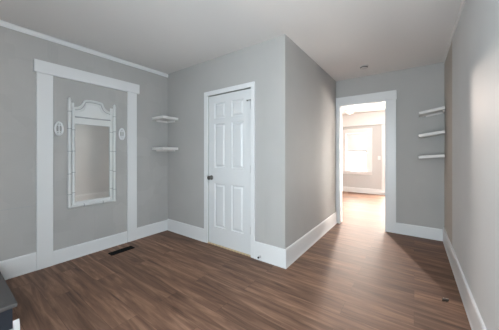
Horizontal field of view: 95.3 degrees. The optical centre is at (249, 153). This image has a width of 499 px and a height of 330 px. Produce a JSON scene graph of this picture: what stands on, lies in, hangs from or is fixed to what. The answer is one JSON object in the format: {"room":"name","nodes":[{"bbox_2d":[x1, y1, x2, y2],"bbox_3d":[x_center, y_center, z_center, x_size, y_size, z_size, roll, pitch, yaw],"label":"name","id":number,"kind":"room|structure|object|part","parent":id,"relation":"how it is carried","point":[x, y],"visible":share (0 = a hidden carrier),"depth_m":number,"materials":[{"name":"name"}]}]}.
{"room":"empty bedroom","nodes":[
{"label":"empty bedroom","id":0,"kind":"room"},
{"bbox_2d":[0,26,167,260],"bbox_3d":[-2.339,-0.031,2.256,0.100,2.462,3.612,0,0,36],"label":"wall","id":1,"kind":"structure","parent":0,"point":[78,225],"depth_m":2.54,"materials":[{"name":"grey paint"}]},
{"bbox_2d":[54,121,63,135],"bbox_3d":[-2.079,-0.276,2.489,0.048,0.162,0.083,0,0,36],"label":"wall ornament","id":2,"kind":"object","parent":1,"relation":"attached to","point":[59,122],"visible":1,"depth_m":2.49,"materials":[{"name":"white"}]},
{"bbox_2d":[0,220,166,279],"bbox_3d":[-2.320,1.107,2.180,0.020,0.185,3.512,0,0,36],"label":"baseboard","id":3,"kind":"structure","parent":1,"relation":"attached to","point":[21,265],"depth_m":2.61,"materials":[{"name":"white wood"}]},
{"bbox_2d":[0,20,167,77],"bbox_3d":[-2.320,-1.236,2.180,0.020,0.052,3.512,0,0,36],"label":"trim","id":4,"kind":"structure","parent":1,"relation":"attached to","point":[2,23],"depth_m":2.60,"materials":[{"name":"white wood"}]},
{"bbox_2d":[33,59,139,269],"bbox_3d":[-1.884,0.114,2.771,0.034,2.172,1.098,0,0,36],"label":"trim","id":5,"kind":"structure","parent":1,"relation":"attached to","point":[45,71],"depth_m":2.42,"materials":[{"name":"white wood"}]},
{"bbox_3d":[-2.159,0.178,2.400,0.024,2.043,0.134,0,0,36],"label":"casing","id":6,"kind":"part","parent":5,"relation":"part of","materials":[{"name":"white wood"}]},
{"bbox_3d":[-1.884,-0.907,2.771,0.034,0.129,1.098,0,0,36],"label":"head casing","id":7,"kind":"part","parent":5,"relation":"part of","materials":[{"name":"white wood"}]},
{"bbox_3d":[-1.622,0.178,3.141,0.024,2.043,0.124,0,0,36],"label":"casing","id":8,"kind":"part","parent":5,"relation":"part of","materials":[{"name":"white wood"}]},
{"bbox_2d":[67,97,115,208],"bbox_3d":[-1.890,-0.014,2.757,0.042,1.264,0.518,0,0,36],"label":"wall mirror","id":9,"kind":"object","parent":1,"relation":"attached to","point":[91,129],"visible":1,"depth_m":2.74,"materials":[{"name":"white paint"}]},
{"bbox_3d":[-2.030,-0.013,2.564,0.042,1.254,0.042,0,0,36],"label":"post","id":10,"kind":"part","parent":9,"relation":"part of","materials":[{"name":"white paint"}]},
{"bbox_3d":[-2.009,0.034,2.596,0.037,1.100,0.037,0,0,36],"label":"post","id":11,"kind":"part","parent":9,"relation":"part of","materials":[{"name":"white paint"}]},
{"bbox_3d":[-1.898,-0.525,2.763,0.012,0.218,0.444,0,0,36],"label":"crest panel","id":12,"kind":"part","parent":9,"relation":"part of","materials":[{"name":"white paint"}]},
{"bbox_2d":[75,124,108,200],"bbox_3d":[-1.901,0.100,2.765,0.006,0.908,0.376,0,0,36],"label":"mirror glass","id":13,"kind":"object","parent":9,"relation":"on","point":[91,140],"depth_m":2.75,"materials":[{"name":"grey"}]},
{"bbox_3d":[-1.896,-0.383,2.761,0.018,0.070,0.380,0,0,36],"label":"rail","id":14,"kind":"part","parent":9,"relation":"part of","materials":[{"name":"white paint"}]},
{"bbox_3d":[-1.896,0.567,2.762,0.016,0.038,0.380,0,0,36],"label":"rail","id":15,"kind":"part","parent":9,"relation":"part of","materials":[{"name":"white paint"}]},
{"bbox_3d":[-1.892,-0.542,2.759,0.018,0.130,0.414,0,0,36],"label":"crest moulding","id":16,"kind":"part","parent":9,"relation":"part of","materials":[{"name":"white paint"}]},
{"bbox_3d":[-1.890,-0.578,2.757,0.024,0.136,0.445,0,0,36],"label":"crest moulding","id":17,"kind":"part","parent":9,"relation":"part of","materials":[{"name":"white paint"}]},
{"bbox_3d":[-1.890,0.600,2.757,0.037,0.037,0.500,0,0,36],"label":"rail","id":18,"kind":"part","parent":9,"relation":"part of","materials":[{"name":"white paint"}]},
{"bbox_3d":[-1.774,0.034,2.921,0.037,1.100,0.037,0,0,36],"label":"post","id":19,"kind":"part","parent":9,"relation":"part of","materials":[{"name":"white paint"}]},
{"bbox_3d":[-1.750,-0.013,2.950,0.042,1.254,0.042,0,0,36],"label":"post","id":20,"kind":"part","parent":9,"relation":"part of","materials":[{"name":"white paint"}]},
{"bbox_2d":[119,128,124,139],"bbox_3d":[-1.691,-0.264,3.026,0.048,0.162,0.083,0,0,36],"label":"wall ornament","id":21,"kind":"object","parent":1,"relation":"attached to","point":[122,129],"visible":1,"depth_m":3.02,"materials":[{"name":"white"}]},
{"bbox_2d":[168,34,288,248],"bbox_3d":[-0.432,-0.031,3.043,2.067,2.462,0.100,0,0,36],"label":"wall","id":22,"kind":"structure","parent":0,"point":[266,63],"depth_m":2.68,"materials":[{"name":"grey paint"}]},
{"bbox_2d":[152,115,177,122],"bbox_3d":[-1.266,-0.517,3.417,0.272,0.060,0.265,0,0,36],"label":"corner shelf","id":23,"kind":"object","parent":22,"relation":"attached to","point":[164,119],"visible":1,"depth_m":3.37,"materials":[{"name":"white laminate"}]},
{"bbox_2d":[152,147,177,150],"bbox_3d":[-1.266,-0.068,3.417,0.272,0.060,0.265,0,0,36],"label":"corner shelf","id":24,"kind":"object","parent":22,"relation":"attached to","point":[153,148],"visible":1,"depth_m":3.35,"materials":[{"name":"white laminate"}]},
{"bbox_2d":[167,219,286,268],"bbox_3d":[-0.453,1.101,2.984,2.067,0.197,0.020,0,0,36],"label":"baseboard","id":25,"kind":"structure","parent":22,"relation":"attached to","point":[270,254],"depth_m":2.58,"materials":[{"name":"white wood"}]},
{"bbox_2d":[207,88,250,254],"bbox_3d":[-0.267,0.209,2.851,0.720,1.953,0.101,0,0,36],"label":"door","id":26,"kind":"structure","parent":22,"relation":"in","point":[229,178],"depth_m":2.86,"materials":[{"name":"white paint"}]},
{"bbox_2d":[204,81,254,257],"bbox_3d":[-0.260,0.183,2.882,0.832,2.034,0.078,0,0,36],"label":"trim","id":27,"kind":"structure","parent":22,"relation":"attached to","point":[250,84],"depth_m":2.76,"materials":[{"name":"white wood"}]},
{"bbox_3d":[-0.588,0.211,3.083,0.064,1.978,0.018,0,0,36],"label":"casing","id":28,"kind":"part","parent":27,"relation":"part of","materials":[{"name":"white wood"}]},
{"bbox_3d":[-0.277,-0.806,2.858,0.832,0.056,0.018,0,0,36],"label":"head casing","id":29,"kind":"part","parent":27,"relation":"part of","materials":[{"name":"white wood"}]},
{"bbox_3d":[0.039,0.211,2.630,0.052,1.978,0.018,0,0,36],"label":"casing","id":30,"kind":"part","parent":27,"relation":"part of","materials":[{"name":"white wood"}]},
{"bbox_2d":[0,0,461,114],"bbox_3d":[1.010,-1.312,3.188,4.700,0.100,9.250,0,0,36],"label":"ceiling","id":31,"kind":"structure","parent":0,"point":[165,36],"depth_m":2.29,"materials":[{"name":"white paint"}]},
{"bbox_2d":[346,109,353,113],"bbox_3d":[2.900,-1.210,6.567,0.210,0.105,0.210,0,0,36],"label":"ceiling light","id":32,"kind":"object","parent":31,"relation":"attached to","point":[351,111],"visible":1,"depth_m":6.50,"materials":[{"name":"white"}]},
{"bbox_2d":[359,65,367,69],"bbox_3d":[1.648,-1.244,3.276,0.116,0.036,0.116,0,0,36],"label":"smoke detector","id":33,"kind":"object","parent":31,"relation":"attached to","point":[362,67],"visible":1,"depth_m":3.25,"materials":[{"name":"grey plastic"}]},
{"bbox_2d":[5,191,471,329],"bbox_3d":[1.010,1.250,3.188,4.700,0.100,9.250,0,0,36],"label":"floor","id":34,"kind":"structure","parent":0,"point":[358,275],"depth_m":2.04,"materials":[{"name":"wood"}]},
{"bbox_2d":[0,272,19,329],"bbox_3d":[-2.321,0.820,1.333,0.972,0.760,1.240,0,0,36],"label":"staircase","id":35,"kind":"structure","parent":34,"relation":"on","point":[8,301],"depth_m":1.54,"materials":[{"name":"grey"}]},
{"bbox_3d":[-1.939,1.167,1.058,0.030,0.066,1.240,0,0,36],"label":"shoe moulding","id":36,"kind":"part","parent":35,"relation":"part of","materials":[{"name":"white wood"}]},
{"bbox_2d":[108,246,134,255],"bbox_3d":[-1.582,1.197,2.820,0.104,0.006,0.276,0,0,36],"label":"floor vent","id":37,"kind":"object","parent":34,"relation":"in","point":[128,247],"visible":1,"depth_m":2.81,"materials":[{"name":"black metal"}]},
{"bbox_2d":[289,38,335,245],"bbox_3d":[0.969,-0.031,3.301,0.100,2.462,1.961,0,0,36],"label":"wall","id":38,"kind":"structure","parent":0,"point":[312,91],"depth_m":2.95,"materials":[{"name":"grey paint"}]},
{"bbox_2d":[284,212,336,268],"bbox_3d":[0.948,1.101,3.170,0.020,0.197,1.959,0,0,36],"label":"baseboard","id":39,"kind":"structure","parent":38,"relation":"attached to","point":[295,250],"depth_m":2.86,"materials":[{"name":"white wood"}]},
{"bbox_2d":[342,111,384,189],"bbox_3d":[3.691,-0.031,6.893,4.700,2.462,0.104,0,0,36],"label":"wall","id":40,"kind":"structure","parent":0,"point":[374,181],"depth_m":6.85,"materials":[{"name":"grey paint"}]},
{"bbox_2d":[342,128,371,174],"bbox_3d":[3.336,-0.070,7.110,0.890,1.410,0.152,0,0,36],"label":"window","id":41,"kind":"structure","parent":40,"relation":"in","point":[345,170],"depth_m":7.03,"materials":[{"name":"white wood"}]},
{"bbox_3d":[3.018,-0.052,7.306,0.145,1.185,0.022,0,0,36],"label":"casing","id":42,"kind":"part","parent":41,"relation":"part of","materials":[{"name":"white wood"}]},
{"bbox_2d":[346,133,366,151],"bbox_3d":[3.334,-0.355,7.107,0.592,0.566,0.028,0,0,36],"label":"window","id":43,"kind":"structure","parent":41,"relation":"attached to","point":[357,142],"depth_m":7.11,"materials":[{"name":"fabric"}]},
{"bbox_3d":[3.353,0.221,7.134,0.600,0.628,0.030,0,0,36],"label":"sash","id":44,"kind":"part","parent":41,"relation":"part of","materials":[{"name":"white glass"}]},
{"bbox_3d":[3.318,-0.710,7.085,0.890,0.130,0.030,0,0,36],"label":"head casing","id":45,"kind":"part","parent":41,"relation":"part of","materials":[{"name":"white wood"}]},
{"bbox_3d":[3.622,-0.052,6.870,0.145,1.185,0.022,0,0,36],"label":"casing","id":46,"kind":"part","parent":41,"relation":"part of","materials":[{"name":"white wood"}]},
{"bbox_2d":[342,186,381,194],"bbox_3d":[2.857,1.125,7.425,2.525,0.150,0.020,0,0,36],"label":"baseboard","id":47,"kind":"structure","parent":40,"relation":"attached to","point":[347,189],"depth_m":6.98,"materials":[{"name":"white wood"}]},
{"bbox_2d":[342,123,384,126],"bbox_3d":[3.652,-0.885,6.839,4.500,0.040,0.036,0,0,36],"label":"trim","id":48,"kind":"structure","parent":40,"relation":"attached to","point":[375,123],"depth_m":6.94,"materials":[{"name":"white wood"}]},
{"bbox_2d":[381,124,384,194],"bbox_3d":[4.359,0.173,6.370,1.145,2.073,0.152,0,0,36],"label":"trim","id":49,"kind":"structure","parent":40,"relation":"in","point":[382,125],"depth_m":6.64,"materials":[{"name":"white wood"}]},
{"bbox_2d":[336,62,443,228],"bbox_3d":[2.131,-0.031,3.596,1.438,2.462,0.120,0,0,36],"label":"wall","id":50,"kind":"structure","parent":0,"point":[419,182],"depth_m":3.31,"materials":[{"name":"grey paint"}]},
{"bbox_2d":[336,90,396,232],"bbox_3d":[1.906,0.117,3.753,0.886,2.166,0.170,0,0,36],"label":"trim","id":51,"kind":"structure","parent":50,"relation":"attached to","point":[389,98],"depth_m":3.51,"materials":[{"name":"white wood"}]},
{"bbox_3d":[1.531,0.186,3.945,0.054,2.028,0.020,0,0,36],"label":"casing","id":52,"kind":"part","parent":51,"relation":"part of","materials":[{"name":"white wood"}]},
{"bbox_3d":[1.865,-0.897,3.697,0.886,0.138,0.030,0,0,36],"label":"head casing","id":53,"kind":"part","parent":51,"relation":"part of","materials":[{"name":"white wood"}]},
{"bbox_3d":[2.167,0.186,3.484,0.130,2.028,0.020,0,0,36],"label":"casing","id":54,"kind":"part","parent":51,"relation":"part of","materials":[{"name":"white wood"}]},
{"bbox_2d":[396,222,442,240],"bbox_3d":[2.439,1.120,3.287,0.543,0.160,0.020,0,0,36],"label":"baseboard","id":55,"kind":"structure","parent":50,"relation":"attached to","point":[401,228],"depth_m":3.27,"materials":[{"name":"white wood"}]},
{"bbox_2d":[418,130,444,137],"bbox_3d":[2.478,-0.266,3.104,0.274,0.077,0.265,0,0,36],"label":"corner shelf","id":56,"kind":"object","parent":50,"relation":"attached to","point":[442,132],"visible":1,"depth_m":3.02,"materials":[{"name":"white laminate"}]},
{"bbox_2d":[418,154,444,158],"bbox_3d":[2.476,0.034,3.106,0.274,0.060,0.265,0,0,36],"label":"corner shelf","id":57,"kind":"object","parent":50,"relation":"attached to","point":[437,155],"visible":1,"depth_m":3.00,"materials":[{"name":"white laminate"}]},
{"bbox_2d":[419,106,444,116],"bbox_3d":[2.480,-0.570,3.103,0.276,0.094,0.265,0,0,36],"label":"corner shelf","id":58,"kind":"object","parent":50,"relation":"attached to","point":[440,110],"visible":1,"depth_m":3.05,"materials":[{"name":"white laminate"}]},
{"bbox_2d":[444,0,498,329],"bbox_3d":[1.156,-0.031,0.936,0.100,2.462,5.573,0,0,36],"label":"wall","id":59,"kind":"structure","parent":0,"point":[471,65],"depth_m":1.52,"materials":[{"name":"grey paint"}]},
{"bbox_2d":[443,0,465,63],"bbox_3d":[1.299,-1.252,1.234,0.018,0.020,4.683,0,0,36],"label":"trim","id":60,"kind":"structure","parent":59,"relation":"attached to","point":[463,1],"depth_m":2.24,"materials":[{"name":"white paint"}]},
{"bbox_2d":[443,227,486,329],"bbox_3d":[1.298,1.105,1.235,0.020,0.190,4.683,0,0,36],"label":"baseboard","id":61,"kind":"structure","parent":59,"relation":"attached to","point":[476,322],"depth_m":1.81,"materials":[{"name":"white wood"}]}
]}

